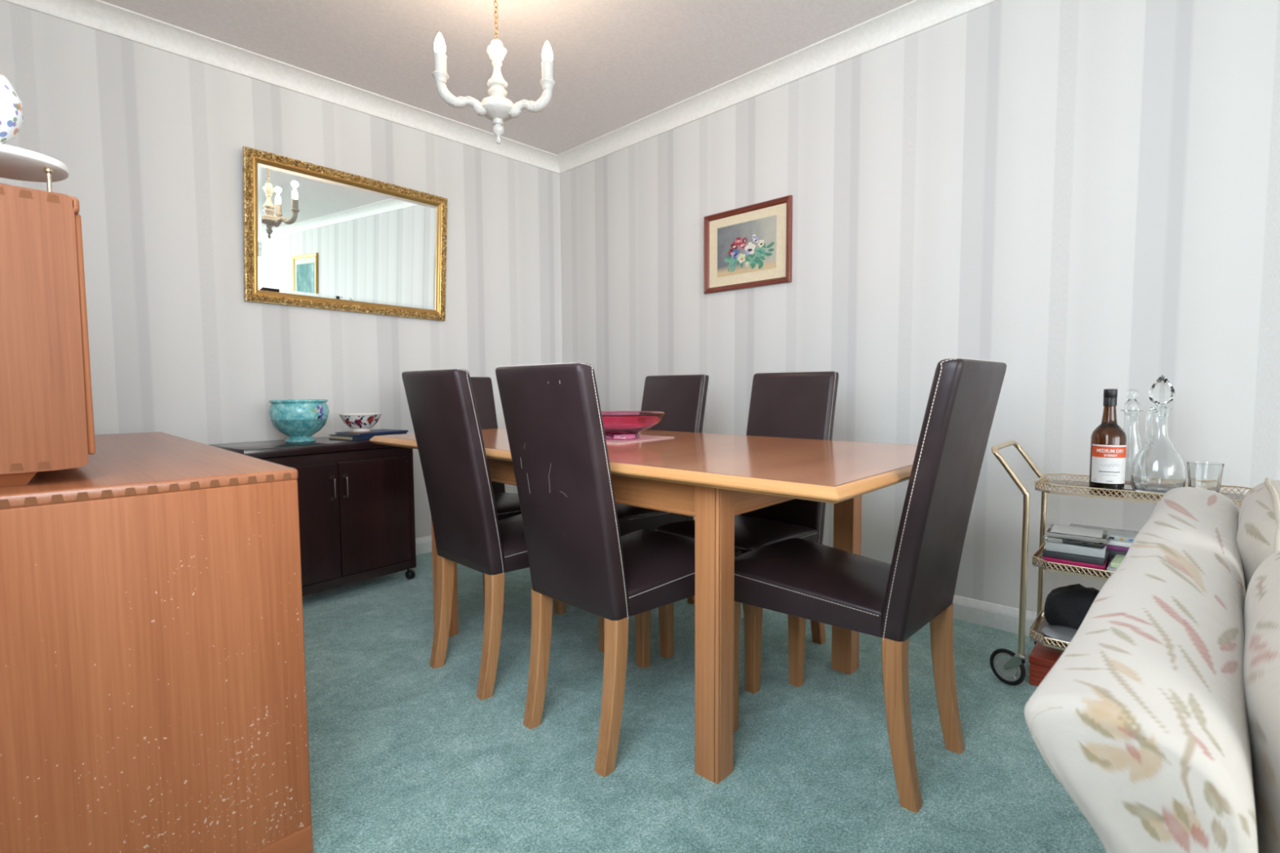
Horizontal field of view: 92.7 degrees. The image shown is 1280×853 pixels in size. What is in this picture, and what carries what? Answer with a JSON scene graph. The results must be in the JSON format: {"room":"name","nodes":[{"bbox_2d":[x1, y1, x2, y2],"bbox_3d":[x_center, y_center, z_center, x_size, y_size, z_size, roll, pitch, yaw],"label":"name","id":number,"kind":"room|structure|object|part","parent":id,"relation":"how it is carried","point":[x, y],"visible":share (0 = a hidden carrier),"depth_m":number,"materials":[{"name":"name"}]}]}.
{"room":"dining room","nodes":[
{"label":"dining room","id":0,"kind":"room"},
{"bbox_2d":[0,0,562,538],"bbox_3d":[-1.539,-0.473,3.162,0.100,2.421,3.000,3,5,44],"label":"wall","id":1,"kind":"structure","parent":0,"point":[150,141],"depth_m":2.74,"materials":[{"name":"paper"}]},
{"bbox_2d":[1,0,559,173],"bbox_3d":[-1.474,-1.641,3.018,0.100,0.072,2.800,3,5,44],"label":"trim","id":2,"kind":"structure","parent":1,"relation":"attached to","point":[97,15],"depth_m":2.80,"materials":[{"name":"paint"}]},
{"bbox_2d":[242,146,447,320],"bbox_3d":[-1.437,-0.927,3.101,0.076,0.701,0.998,3,5,44],"label":"wall mirror","id":3,"kind":"object","parent":1,"relation":"attached to","point":[315,236],"visible":1,"depth_m":3.05,"materials":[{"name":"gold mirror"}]},
{"bbox_2d":[415,535,431,555],"bbox_3d":[-1.491,0.692,3.195,0.018,0.090,2.800,3,5,44],"label":"baseboard","id":4,"kind":"structure","parent":1,"relation":"attached to","point":[423,544],"depth_m":3.46,"materials":[{"name":"white wood"}]},
{"bbox_2d":[99,0,914,155],"bbox_3d":[0.731,-1.515,-0.522,8.600,0.100,5.200,3,5,44],"label":"ceiling","id":5,"kind":"structure","parent":0,"point":[617,64],"depth_m":2.63,"materials":[{"name":"paint"}]},
{"bbox_2d":[431,0,555,144],"bbox_3d":[-0.521,-1.302,2.080,0.368,0.640,0.346,3,5,44],"label":"chandelier","id":6,"kind":"object","parent":5,"relation":"hanging from","point":[496,108],"visible":1,"depth_m":2.07,"materials":[{"name":"white paint"}]},
{"bbox_3d":[-0.661,-1.263,2.016,0.037,0.074,0.037,3,5,44],"label":"candle bulb","id":7,"kind":"part","parent":6,"relation":"part of","materials":[{"name":"white glass"}]},
{"bbox_3d":[-0.599,-1.104,2.060,0.171,0.082,0.042,-2,4,-29],"label":"arm","id":8,"kind":"part","parent":6,"relation":"part of","materials":[{"name":"white paint"}]},
{"bbox_3d":[-0.495,-1.468,2.096,0.012,0.269,0.012,0,4,-1],"label":"chain","id":9,"kind":"part","parent":6,"relation":"part of","materials":[{"name":"metal"}]},
{"bbox_3d":[-0.494,-1.230,2.111,0.067,0.212,0.067,-2,4,-23],"label":"stem","id":10,"kind":"part","parent":6,"relation":"part of","materials":[{"name":"white paint"}]},
{"bbox_3d":[-0.493,-1.058,2.122,0.122,0.148,0.122,3,5,44],"label":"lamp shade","id":11,"kind":"part","parent":6,"relation":"part of","materials":[{"name":"white paint"}]},
{"bbox_3d":[-0.378,-1.107,2.094,0.164,0.082,0.042,1,4,13],"label":"arm","id":12,"kind":"part","parent":6,"relation":"part of","materials":[{"name":"white paint"}]},
{"bbox_3d":[-0.314,-1.268,2.069,0.037,0.074,0.037,3,5,44],"label":"candle bulb","id":13,"kind":"part","parent":6,"relation":"part of","materials":[{"name":"white glass"}]},
{"bbox_2d":[302,551,1106,852],"bbox_3d":[0.744,1.001,-0.363,8.600,0.100,5.200,3,5,44],"label":"floor","id":14,"kind":"structure","parent":0,"point":[405,755],"depth_m":1.57,"materials":[{"name":"green carpet"}]},
{"bbox_2d":[0,431,313,852],"bbox_3d":[-1.353,0.450,1.549,1.524,0.780,0.497,3,5,44],"label":"sideboard","id":15,"kind":"object","parent":14,"relation":"on","point":[153,681],"visible":0.91,"depth_m":1.02,"materials":[{"name":"brown wood"}]},
{"bbox_2d":[0,183,95,486],"bbox_3d":[-1.311,-0.155,1.268,0.960,0.463,0.230,3,5,44],"label":"upper cabinet","id":16,"kind":"object","parent":15,"relation":"on","point":[46,421],"visible":1,"depth_m":0.96,"materials":[{"name":"brown wood"}]},
{"bbox_2d":[0,143,69,191],"bbox_3d":[-1.131,-0.425,1.072,0.176,0.098,0.192,3,5,44],"label":"display shelf","id":17,"kind":"object","parent":16,"relation":"on","point":[16,163],"visible":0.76,"depth_m":1.08,"materials":[{"name":"white laminate"}]},
{"bbox_2d":[0,72,23,144],"bbox_3d":[-1.148,-0.561,1.046,0.128,0.176,0.128,3,5,44],"label":"vase","id":18,"kind":"object","parent":17,"relation":"on","point":[11,117],"visible":0.97,"depth_m":1.06,"materials":[{"name":"ceramic"}]},
{"bbox_3d":[-1.049,-0.418,1.085,0.012,0.083,0.012,3,5,44],"label":"post","id":19,"kind":"part","parent":17,"relation":"part of","materials":[{"name":"gold metal"}]},
{"bbox_3d":[-1.082,-0.159,1.168,0.465,0.395,0.010,3,5,44],"label":"door","id":20,"kind":"part","parent":16,"relation":"part of","materials":[{"name":"brown wood"}]},
{"bbox_2d":[208,436,416,596],"bbox_3d":[-1.456,0.413,2.789,0.417,0.698,0.728,3,5,38],"label":"base cabinet","id":21,"kind":"object","parent":14,"relation":"on","point":[356,500],"visible":0.66,"depth_m":2.71,"materials":[{"name":"brown wood"}]},
{"bbox_2d":[268,399,328,442],"bbox_3d":[-1.516,-0.025,2.720,0.237,0.186,0.236,3,5,44],"label":"ceramic pot","id":22,"kind":"object","parent":21,"relation":"on","point":[298,420],"visible":1,"depth_m":2.64,"materials":[{"name":"teal ceramic"}]},
{"bbox_3d":[-1.414,-0.059,2.670,0.011,0.076,0.072,1,4,22],"label":"painted flower","id":23,"kind":"part","parent":22,"relation":"part of","materials":[{"name":"purple paint"}]},
{"bbox_3d":[-1.426,0.419,2.548,0.018,0.502,0.334,3,5,38],"label":"door","id":24,"kind":"part","parent":21,"relation":"part of","materials":[{"name":"brown wood"}]},
{"bbox_3d":[-1.321,0.268,2.636,0.028,0.107,0.018,3,5,38],"label":"handle","id":25,"kind":"part","parent":21,"relation":"part of","materials":[{"name":"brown metal"}]},
{"bbox_3d":[-1.325,0.135,2.664,0.018,0.042,0.676,3,5,38],"label":"rail","id":26,"kind":"part","parent":21,"relation":"part of","materials":[{"name":"brown wood"}]},
{"bbox_3d":[-1.288,0.265,2.679,0.028,0.107,0.018,3,5,38],"label":"handle","id":27,"kind":"part","parent":21,"relation":"part of","materials":[{"name":"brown metal"}]},
{"bbox_3d":[-1.322,0.685,2.699,0.018,0.042,0.676,3,5,38],"label":"rail","id":28,"kind":"part","parent":21,"relation":"part of","materials":[{"name":"brown wood"}]},
{"bbox_2d":[328,432,407,440],"bbox_3d":[-1.301,0.044,2.926,0.200,0.020,0.280,2,4,34],"label":"book","id":29,"kind":"object","parent":21,"relation":"on","point":[348,437],"visible":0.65,"depth_m":2.81,"materials":[{"name":"blue paper"}]},
{"bbox_2d":[335,429,408,435],"bbox_3d":[-1.290,0.027,2.942,0.190,0.010,0.260,2,4,31],"label":"book","id":30,"kind":"object","parent":29,"relation":"on","point":[373,432],"visible":0.95,"depth_m":2.88,"materials":[{"name":"blue paper"}]},
{"bbox_2d":[348,430,371,432],"bbox_3d":[-1.330,0.024,2.900,0.100,0.003,0.100,3,5,44],"label":"coaster","id":31,"kind":"object","parent":30,"relation":"on","point":[370,430],"visible":0.46,"depth_m":2.86,"materials":[{"name":"white ceramic"}]},
{"bbox_2d":[338,413,382,431],"bbox_3d":[-1.326,-0.020,2.902,0.188,0.082,0.188,3,5,44],"label":"porcelain bowl","id":32,"kind":"object","parent":31,"relation":"on","point":[358,422],"visible":1,"depth_m":2.85,"materials":[{"name":"white ceramic"}]},
{"bbox_3d":[-1.217,0.401,2.812,0.018,0.502,0.334,3,5,38],"label":"door","id":33,"kind":"part","parent":21,"relation":"part of","materials":[{"name":"brown wood"}]},
{"bbox_2d":[401,368,604,700],"bbox_3d":[-0.431,0.308,2.076,0.408,0.987,0.601,3,5,44],"label":"dining chair","id":34,"kind":"object","parent":14,"relation":"on","point":[468,532],"visible":0.74,"depth_m":1.85,"materials":[{"name":"brown leather"}]},
{"bbox_3d":[-0.670,0.618,2.063,0.045,0.372,0.084,3,5,44],"label":"leg","id":35,"kind":"part","parent":34,"relation":"part of","materials":[{"name":"brown wood"}]},
{"bbox_3d":[-0.586,0.137,1.907,0.346,0.618,0.160,3,5,44],"label":"backrest","id":36,"kind":"part","parent":34,"relation":"part of","materials":[{"name":"brown leather"}]},
{"bbox_3d":[-0.455,0.630,1.854,0.045,0.372,0.084,3,5,44],"label":"leg","id":37,"kind":"part","parent":34,"relation":"part of","materials":[{"name":"brown wood"}]},
{"bbox_3d":[-0.378,0.375,2.134,0.406,0.105,0.447,3,5,44],"label":"seat","id":38,"kind":"part","parent":34,"relation":"part of","materials":[{"name":"brown leather"}]},
{"bbox_3d":[-0.118,0.608,2.157,0.047,0.374,0.047,3,5,44],"label":"leg","id":39,"kind":"part","parent":34,"relation":"part of","materials":[{"name":"brown wood"}]},
{"bbox_2d":[470,376,566,611],"bbox_3d":[-0.648,0.272,2.665,0.601,0.987,0.408,3,5,44],"label":"dining chair","id":40,"kind":"object","parent":14,"relation":"on","point":[507,504],"visible":0.22,"depth_m":2.86,"materials":[{"name":"brown leather"}]},
{"bbox_3d":[-0.584,0.597,2.373,0.047,0.374,0.047,3,5,44],"label":"leg","id":41,"kind":"part","parent":40,"relation":"part of","materials":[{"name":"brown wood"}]},
{"bbox_3d":[-0.807,0.081,2.807,0.160,0.618,0.346,3,5,44],"label":"backrest","id":42,"kind":"part","parent":40,"relation":"part of","materials":[{"name":"brown leather"}]},
{"bbox_3d":[-0.593,0.346,2.617,0.447,0.105,0.406,3,5,44],"label":"seat","id":43,"kind":"part","parent":40,"relation":"part of","materials":[{"name":"brown leather"}]},
{"bbox_2d":[495,362,742,777],"bbox_3d":[-0.046,0.329,1.712,0.408,0.987,0.601,3,5,44],"label":"dining chair","id":44,"kind":"object","parent":14,"relation":"on","point":[579,557],"visible":0.91,"depth_m":1.51,"materials":[{"name":"brown leather"}]},
{"bbox_3d":[-0.286,0.639,1.700,0.045,0.372,0.084,3,5,44],"label":"leg","id":45,"kind":"part","parent":44,"relation":"part of","materials":[{"name":"brown wood"}]},
{"bbox_3d":[-0.201,0.158,1.543,0.346,0.618,0.160,3,5,44],"label":"backrest","id":46,"kind":"part","parent":44,"relation":"part of","materials":[{"name":"brown leather"}]},
{"bbox_3d":[-0.070,0.651,1.490,0.045,0.372,0.084,3,5,44],"label":"leg","id":47,"kind":"part","parent":44,"relation":"part of","materials":[{"name":"brown wood"}]},
{"bbox_3d":[0.009,0.615,2.044,0.047,0.374,0.047,3,5,44],"label":"leg","id":48,"kind":"part","parent":44,"relation":"part of","materials":[{"name":"brown wood"}]},
{"bbox_3d":[0.007,0.396,1.770,0.406,0.105,0.447,3,5,44],"label":"seat","id":49,"kind":"part","parent":44,"relation":"part of","materials":[{"name":"brown leather"}]},
{"bbox_2d":[554,373,708,614],"bbox_3d":[-0.028,0.275,2.567,0.408,0.987,0.601,3,5,44],"label":"dining chair","id":50,"kind":"object","parent":14,"relation":"on","point":[682,397],"visible":0.34,"depth_m":2.62,"materials":[{"name":"brown leather"}]},
{"bbox_3d":[-0.338,0.586,2.524,0.047,0.374,0.047,3,5,44],"label":"leg","id":51,"kind":"part","parent":50,"relation":"part of","materials":[{"name":"brown wood"}]},
{"bbox_3d":[-0.080,0.349,2.517,0.406,0.105,0.447,3,5,44],"label":"seat","id":52,"kind":"part","parent":50,"relation":"part of","materials":[{"name":"brown leather"}]},
{"bbox_3d":[0.125,0.082,2.713,0.346,0.618,0.160,3,5,44],"label":"backrest","id":53,"kind":"part","parent":50,"relation":"part of","materials":[{"name":"brown leather"}]},
{"bbox_3d":[0.215,0.578,2.618,0.045,0.372,0.084,3,5,44],"label":"leg","id":54,"kind":"part","parent":50,"relation":"part of","materials":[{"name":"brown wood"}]},
{"bbox_2d":[368,427,917,784],"bbox_3d":[-0.030,0.423,2.146,1.956,0.745,0.964,3,5,43],"label":"dining table","id":55,"kind":"object","parent":14,"relation":"on","point":[711,478],"visible":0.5,"depth_m":1.46,"materials":[{"name":"brown wood"}]},
{"bbox_3d":[-0.738,0.432,2.296,0.066,0.714,0.066,3,5,43],"label":"leg","id":56,"kind":"part","parent":55,"relation":"part of","materials":[{"name":"brown wood"}]},
{"bbox_2d":[605,435,674,444],"bbox_3d":[-0.063,0.044,2.198,0.230,0.003,0.330,3,5,38],"label":"mat","id":57,"kind":"object","parent":55,"relation":"on","point":[642,437],"visible":0.47,"depth_m":2.14,"materials":[{"name":"white fabric"}]},
{"bbox_2d":[601,411,666,439],"bbox_3d":[-0.074,-0.003,2.184,0.342,0.092,0.342,3,5,44],"label":"glass bowl","id":58,"kind":"object","parent":57,"relation":"on","point":[618,425],"visible":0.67,"depth_m":2.08,"materials":[{"name":"pink glass"}]},
{"bbox_3d":[0.178,0.481,1.456,0.066,0.714,0.066,3,5,43],"label":"leg","id":59,"kind":"part","parent":55,"relation":"part of","materials":[{"name":"brown wood"}]},
{"bbox_3d":[0.677,0.444,1.997,0.066,0.714,0.066,3,5,43],"label":"leg","id":60,"kind":"part","parent":55,"relation":"part of","materials":[{"name":"brown wood"}]},
{"bbox_2d":[656,371,838,693],"bbox_3d":[0.397,0.299,2.154,0.408,0.987,0.601,3,5,44],"label":"dining chair","id":61,"kind":"object","parent":14,"relation":"on","point":[792,405],"visible":0.56,"depth_m":2.19,"materials":[{"name":"brown leather"}]},
{"bbox_3d":[0.087,0.610,2.111,0.047,0.374,0.047,3,5,44],"label":"leg","id":62,"kind":"part","parent":61,"relation":"part of","materials":[{"name":"brown wood"}]},
{"bbox_3d":[0.345,0.373,2.104,0.406,0.105,0.447,3,5,44],"label":"seat","id":63,"kind":"part","parent":61,"relation":"part of","materials":[{"name":"brown leather"}]},
{"bbox_3d":[0.345,0.625,1.861,0.047,0.374,0.047,3,5,44],"label":"leg","id":64,"kind":"part","parent":61,"relation":"part of","materials":[{"name":"brown wood"}]},
{"bbox_3d":[0.550,0.105,2.300,0.346,0.618,0.160,3,5,44],"label":"backrest","id":65,"kind":"part","parent":61,"relation":"part of","materials":[{"name":"brown leather"}]},
{"bbox_3d":[0.640,0.602,2.205,0.045,0.372,0.084,3,5,44],"label":"leg","id":66,"kind":"part","parent":61,"relation":"part of","materials":[{"name":"brown wood"}]},
{"bbox_2d":[733,357,1006,813],"bbox_3d":[0.551,0.334,1.581,0.601,0.987,0.408,3,5,44],"label":"dining chair","id":67,"kind":"object","parent":14,"relation":"on","point":[801,579],"visible":0.95,"depth_m":1.40,"materials":[{"name":"brown leather"}]},
{"bbox_3d":[0.239,0.638,1.655,0.047,0.374,0.047,3,5,44],"label":"leg","id":68,"kind":"part","parent":67,"relation":"part of","materials":[{"name":"brown wood"}]},
{"bbox_3d":[0.490,0.621,1.912,0.047,0.374,0.047,3,5,44],"label":"leg","id":69,"kind":"part","parent":67,"relation":"part of","materials":[{"name":"brown wood"}]},
{"bbox_3d":[0.497,0.402,1.639,0.447,0.105,0.406,3,5,44],"label":"seat","id":70,"kind":"part","parent":67,"relation":"part of","materials":[{"name":"brown leather"}]},
{"bbox_3d":[0.584,0.656,1.360,0.084,0.372,0.045,3,5,44],"label":"leg","id":71,"kind":"part","parent":67,"relation":"part of","materials":[{"name":"brown wood"}]},
{"bbox_3d":[0.708,0.161,1.416,0.160,0.618,0.346,3,5,44],"label":"backrest","id":72,"kind":"part","parent":67,"relation":"part of","materials":[{"name":"brown leather"}]},
{"bbox_3d":[0.794,0.641,1.575,0.084,0.372,0.045,3,5,44],"label":"leg","id":73,"kind":"part","parent":67,"relation":"part of","materials":[{"name":"brown wood"}]},
{"bbox_2d":[1028,641,1064,686],"bbox_3d":[1.441,0.759,1.856,0.406,0.094,0.241,3,5,42],"label":"wooden box","id":74,"kind":"object","parent":14,"relation":"on","point":[1042,659],"visible":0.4,"depth_m":1.89,"materials":[{"name":"red wood"}]},
{"bbox_3d":[1.441,0.725,1.854,0.406,0.025,0.241,3,5,42],"label":"lid","id":75,"kind":"part","parent":74,"relation":"part of","materials":[{"name":"red wood"}]},
{"bbox_2d":[989,440,1252,685],"bbox_3d":[1.469,0.437,1.801,0.725,0.743,0.364,3,5,42],"label":"trolley","id":76,"kind":"object","parent":14,"relation":"on","point":[1007,666],"visible":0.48,"depth_m":1.85,"materials":[{"name":"gold metal"}]},
{"bbox_2d":[1029,610,1070,650],"bbox_3d":[1.467,0.646,1.802,0.520,0.028,0.313,3,5,44],"label":"tray","id":77,"kind":"object","parent":76,"relation":"on","point":[1036,634],"depth_m":1.88,"materials":[{"name":"laminate"}]},
{"bbox_2d":[1044,583,1099,629],"bbox_3d":[1.403,0.574,1.927,0.210,0.142,0.139,3,5,42],"label":"pouch","id":78,"kind":"object","parent":76,"relation":"on","point":[1068,606],"visible":0.54,"depth_m":1.91,"materials":[{"name":"black fabric"}]},
{"bbox_2d":[1031,542,1114,580],"bbox_3d":[1.466,0.416,1.787,0.520,0.028,0.313,3,5,44],"label":"tray","id":79,"kind":"object","parent":76,"relation":"on","point":[1037,557],"depth_m":1.79,"materials":[{"name":"metal"}]},
{"bbox_2d":[1041,560,1109,575],"bbox_3d":[1.318,0.413,1.847,0.150,0.015,0.150,3,5,42],"label":"case","id":80,"kind":"object","parent":76,"relation":"on","point":[1058,566],"visible":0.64,"depth_m":1.79,"materials":[{"name":"gold metal"}]},
{"bbox_2d":[1043,555,1108,569],"bbox_3d":[1.318,0.398,1.846,0.150,0.012,0.148,3,5,40],"label":"case","id":81,"kind":"object","parent":80,"relation":"on","point":[1046,558],"visible":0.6,"depth_m":1.79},
{"bbox_2d":[1042,547,1109,564],"bbox_3d":[1.318,0.382,1.845,0.148,0.018,0.142,3,5,43],"label":"case","id":82,"kind":"object","parent":81,"relation":"on","point":[1099,561],"visible":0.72,"depth_m":1.79,"materials":[{"name":"grey plastic"}]},
{"bbox_2d":[1045,541,1106,558],"bbox_3d":[1.318,0.359,1.843,0.142,0.026,0.135,3,5,39],"label":"case","id":83,"kind":"object","parent":82,"relation":"on","point":[1050,546],"visible":0.63,"depth_m":1.79,"materials":[{"name":"plastic"}]},
{"bbox_2d":[1042,533,1111,549],"bbox_3d":[1.318,0.337,1.842,0.138,0.016,0.146,-4,5,-45],"label":"case","id":84,"kind":"object","parent":83,"relation":"on","point":[1068,541],"visible":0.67,"depth_m":1.79,"materials":[{"name":"white plastic"}]},
{"bbox_2d":[1045,524,1107,543],"bbox_3d":[1.318,0.322,1.841,0.144,0.014,0.136,3,5,39],"label":"case","id":85,"kind":"object","parent":84,"relation":"on","point":[1091,535],"visible":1,"depth_m":1.82,"materials":[{"name":"white plastic"}]},
{"bbox_2d":[1088,389,1126,493],"bbox_3d":[1.367,0.041,1.781,0.084,0.301,0.084,3,5,44],"label":"bottle","id":86,"kind":"object","parent":76,"relation":"on","point":[1108,439],"visible":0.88,"depth_m":1.76,"materials":[{"name":"brown glass"}]},
{"bbox_2d":[1095,463,1119,481],"bbox_3d":[1.345,0.133,1.759,0.059,0.051,0.012,3,5,39],"label":"print","id":87,"kind":"object","parent":86,"relation":"attached to","point":[1104,472],"depth_m":1.75},
{"bbox_2d":[1107,550,1127,563],"bbox_3d":[1.475,0.394,1.881,0.240,0.046,0.120,3,5,42],"label":"storage box","id":88,"kind":"object","parent":76,"relation":"on","point":[1113,553],"visible":0.02,"depth_m":1.84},
{"bbox_2d":[1106,544,1129,551],"bbox_3d":[1.475,0.364,1.879,0.245,0.014,0.120,3,5,41],"label":"case","id":89,"kind":"object","parent":88,"relation":"on","point":[1109,547],"visible":0.06,"depth_m":1.83,"materials":[{"name":"purple plastic"}]},
{"bbox_2d":[1106,539,1132,547],"bbox_3d":[1.479,0.349,1.875,0.250,0.014,0.122,3,5,43],"label":"case","id":90,"kind":"object","parent":89,"relation":"on","point":[1116,543],"visible":0.06,"depth_m":1.83,"materials":[{"name":"white plastic"}]},
{"bbox_2d":[1069,524,1138,542],"bbox_3d":[1.471,0.334,1.880,0.250,0.014,0.122,3,5,40],"label":"case","id":91,"kind":"object","parent":90,"relation":"on","point":[1126,535],"visible":0.26,"depth_m":1.87,"materials":[{"name":"plastic"}]},
{"bbox_2d":[1110,537,1133,541],"bbox_3d":[1.441,0.337,1.826,0.186,0.006,0.002,3,5,40],"label":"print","id":92,"kind":"object","parent":91,"relation":"on","point":[1121,539],"depth_m":1.83},
{"bbox_2d":[1120,389,1142,488],"bbox_3d":[1.490,0.037,1.855,0.084,0.299,0.084,3,5,44],"label":"decanter","id":93,"kind":"object","parent":76,"relation":"on","point":[1131,411],"visible":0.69,"depth_m":1.83,"materials":[{"name":"clear glass"}]},
{"bbox_2d":[1034,473,1252,511],"bbox_3d":[1.464,0.184,1.772,0.520,0.028,0.313,3,5,44],"label":"tray","id":94,"kind":"object","parent":76,"relation":"on","point":[1069,487],"depth_m":1.76,"materials":[{"name":"metal"}]},
{"bbox_2d":[1130,375,1186,496],"bbox_3d":[1.484,0.023,1.743,0.123,0.339,0.122,3,5,44],"label":"decanter","id":95,"kind":"object","parent":76,"relation":"on","point":[1158,467],"visible":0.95,"depth_m":1.72,"materials":[{"name":"clear glass"}]},
{"bbox_3d":[1.452,0.001,1.733,0.035,0.108,0.010,-1,4,-14],"label":"handle","id":96,"kind":"part","parent":95,"relation":"part of","materials":[{"name":"clear glass"}]},
{"bbox_2d":[1186,461,1224,493],"bbox_3d":[1.534,0.148,1.659,0.076,0.100,0.076,3,5,44],"label":"tumbler","id":97,"kind":"object","parent":76,"relation":"on","point":[1207,475],"visible":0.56,"depth_m":1.63,"materials":[{"name":"clear glass"}]},
{"bbox_3d":[1.414,0.418,1.736,0.120,0.018,0.130,3,5,40],"label":"storage box","id":98,"kind":"object","parent":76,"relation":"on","visible":0},
{"bbox_2d":[1106,558,1116,571],"bbox_3d":[1.414,0.404,1.735,0.130,0.008,0.140,3,5,42],"label":"case","id":99,"kind":"object","parent":98,"relation":"on","point":[1108,568],"visible":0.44,"depth_m":1.72,"materials":[{"name":"plastic"}]},
{"bbox_2d":[1110,554,1125,568],"bbox_3d":[1.416,0.391,1.732,0.115,0.014,0.120,3,5,44],"label":"case","id":100,"kind":"object","parent":99,"relation":"on","point":[1116,562],"visible":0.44,"depth_m":1.74,"materials":[{"name":"green plastic"}]},
{"bbox_2d":[1024,487,1257,852],"bbox_3d":[1.014,0.528,0.596,0.866,0.720,1.475,3,5,44],"label":"sofa","id":101,"kind":"object","parent":14,"relation":"on","point":[1141,719],"visible":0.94,"depth_m":0.43,"materials":[{"name":"fabric"}]},
{"bbox_2d":[1235,477,1279,594],"bbox_3d":[1.056,0.260,0.957,0.188,0.327,0.556,3,5,44],"label":"cushion","id":102,"kind":"object","parent":101,"relation":"on","point":[1258,535],"visible":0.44,"depth_m":0.87,"materials":[{"name":"fabric"}]},
{"bbox_2d":[1243,550,1279,852],"bbox_3d":[0.655,0.295,0.543,0.183,0.315,0.572,3,5,44],"label":"cushion","id":103,"kind":"object","parent":101,"relation":"on","point":[1261,654],"visible":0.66,"depth_m":0.46,"materials":[{"name":"fabric"}]},
{"bbox_2d":[560,0,1279,613],"bbox_3d":[2.446,-0.377,1.309,8.200,2.421,0.100,3,5,44],"label":"wall","id":104,"kind":"structure","parent":0,"point":[1082,197],"depth_m":2.29,"materials":[{"name":"paper"}]},
{"bbox_2d":[703,195,792,293],"bbox_3d":[0.527,-0.896,3.059,0.516,0.402,0.021,3,5,44],"label":"framed picture","id":105,"kind":"object","parent":104,"relation":"attached to","point":[748,246],"visible":1,"depth_m":3.04,"materials":[{"name":"beige paper"}]},
{"bbox_3d":[0.353,-0.906,3.229,0.028,0.402,0.021,3,5,44],"label":"frame","id":106,"kind":"part","parent":105,"relation":"part of","materials":[{"name":"red wood"}]},
{"bbox_2d":[717,214,776,277],"bbox_3d":[0.530,-0.898,3.061,0.352,0.250,0.004,3,5,44],"label":"painting","id":107,"kind":"object","parent":105,"relation":"attached to","point":[747,246],"depth_m":3.05,"materials":[{"name":"multicoloured paper"}]},
{"bbox_3d":[0.528,-0.710,3.071,0.516,0.028,0.021,3,5,44],"label":"frame","id":108,"kind":"part","parent":105,"relation":"part of","materials":[{"name":"red wood"}]},
{"bbox_3d":[0.526,-1.083,3.047,0.516,0.028,0.021,3,5,44],"label":"frame","id":109,"kind":"part","parent":105,"relation":"part of","materials":[{"name":"red wood"}]},
{"bbox_3d":[0.702,-0.886,2.889,0.028,0.402,0.021,3,5,44],"label":"frame","id":110,"kind":"part","parent":105,"relation":"part of","materials":[{"name":"red wood"}]},
{"bbox_2d":[556,0,999,173],"bbox_3d":[2.370,-1.544,1.163,8.200,0.072,0.100,3,5,44],"label":"trim","id":111,"kind":"structure","parent":104,"relation":"attached to","point":[915,16],"depth_m":2.83,"materials":[{"name":"paint"}]},
{"bbox_2d":[952,595,1044,636],"bbox_3d":[2.417,0.789,1.335,8.182,0.090,0.018,3,5,44],"label":"baseboard","id":112,"kind":"structure","parent":104,"relation":"attached to","point":[998,616],"depth_m":2.36,"materials":[{"name":"white wood"}]}
]}

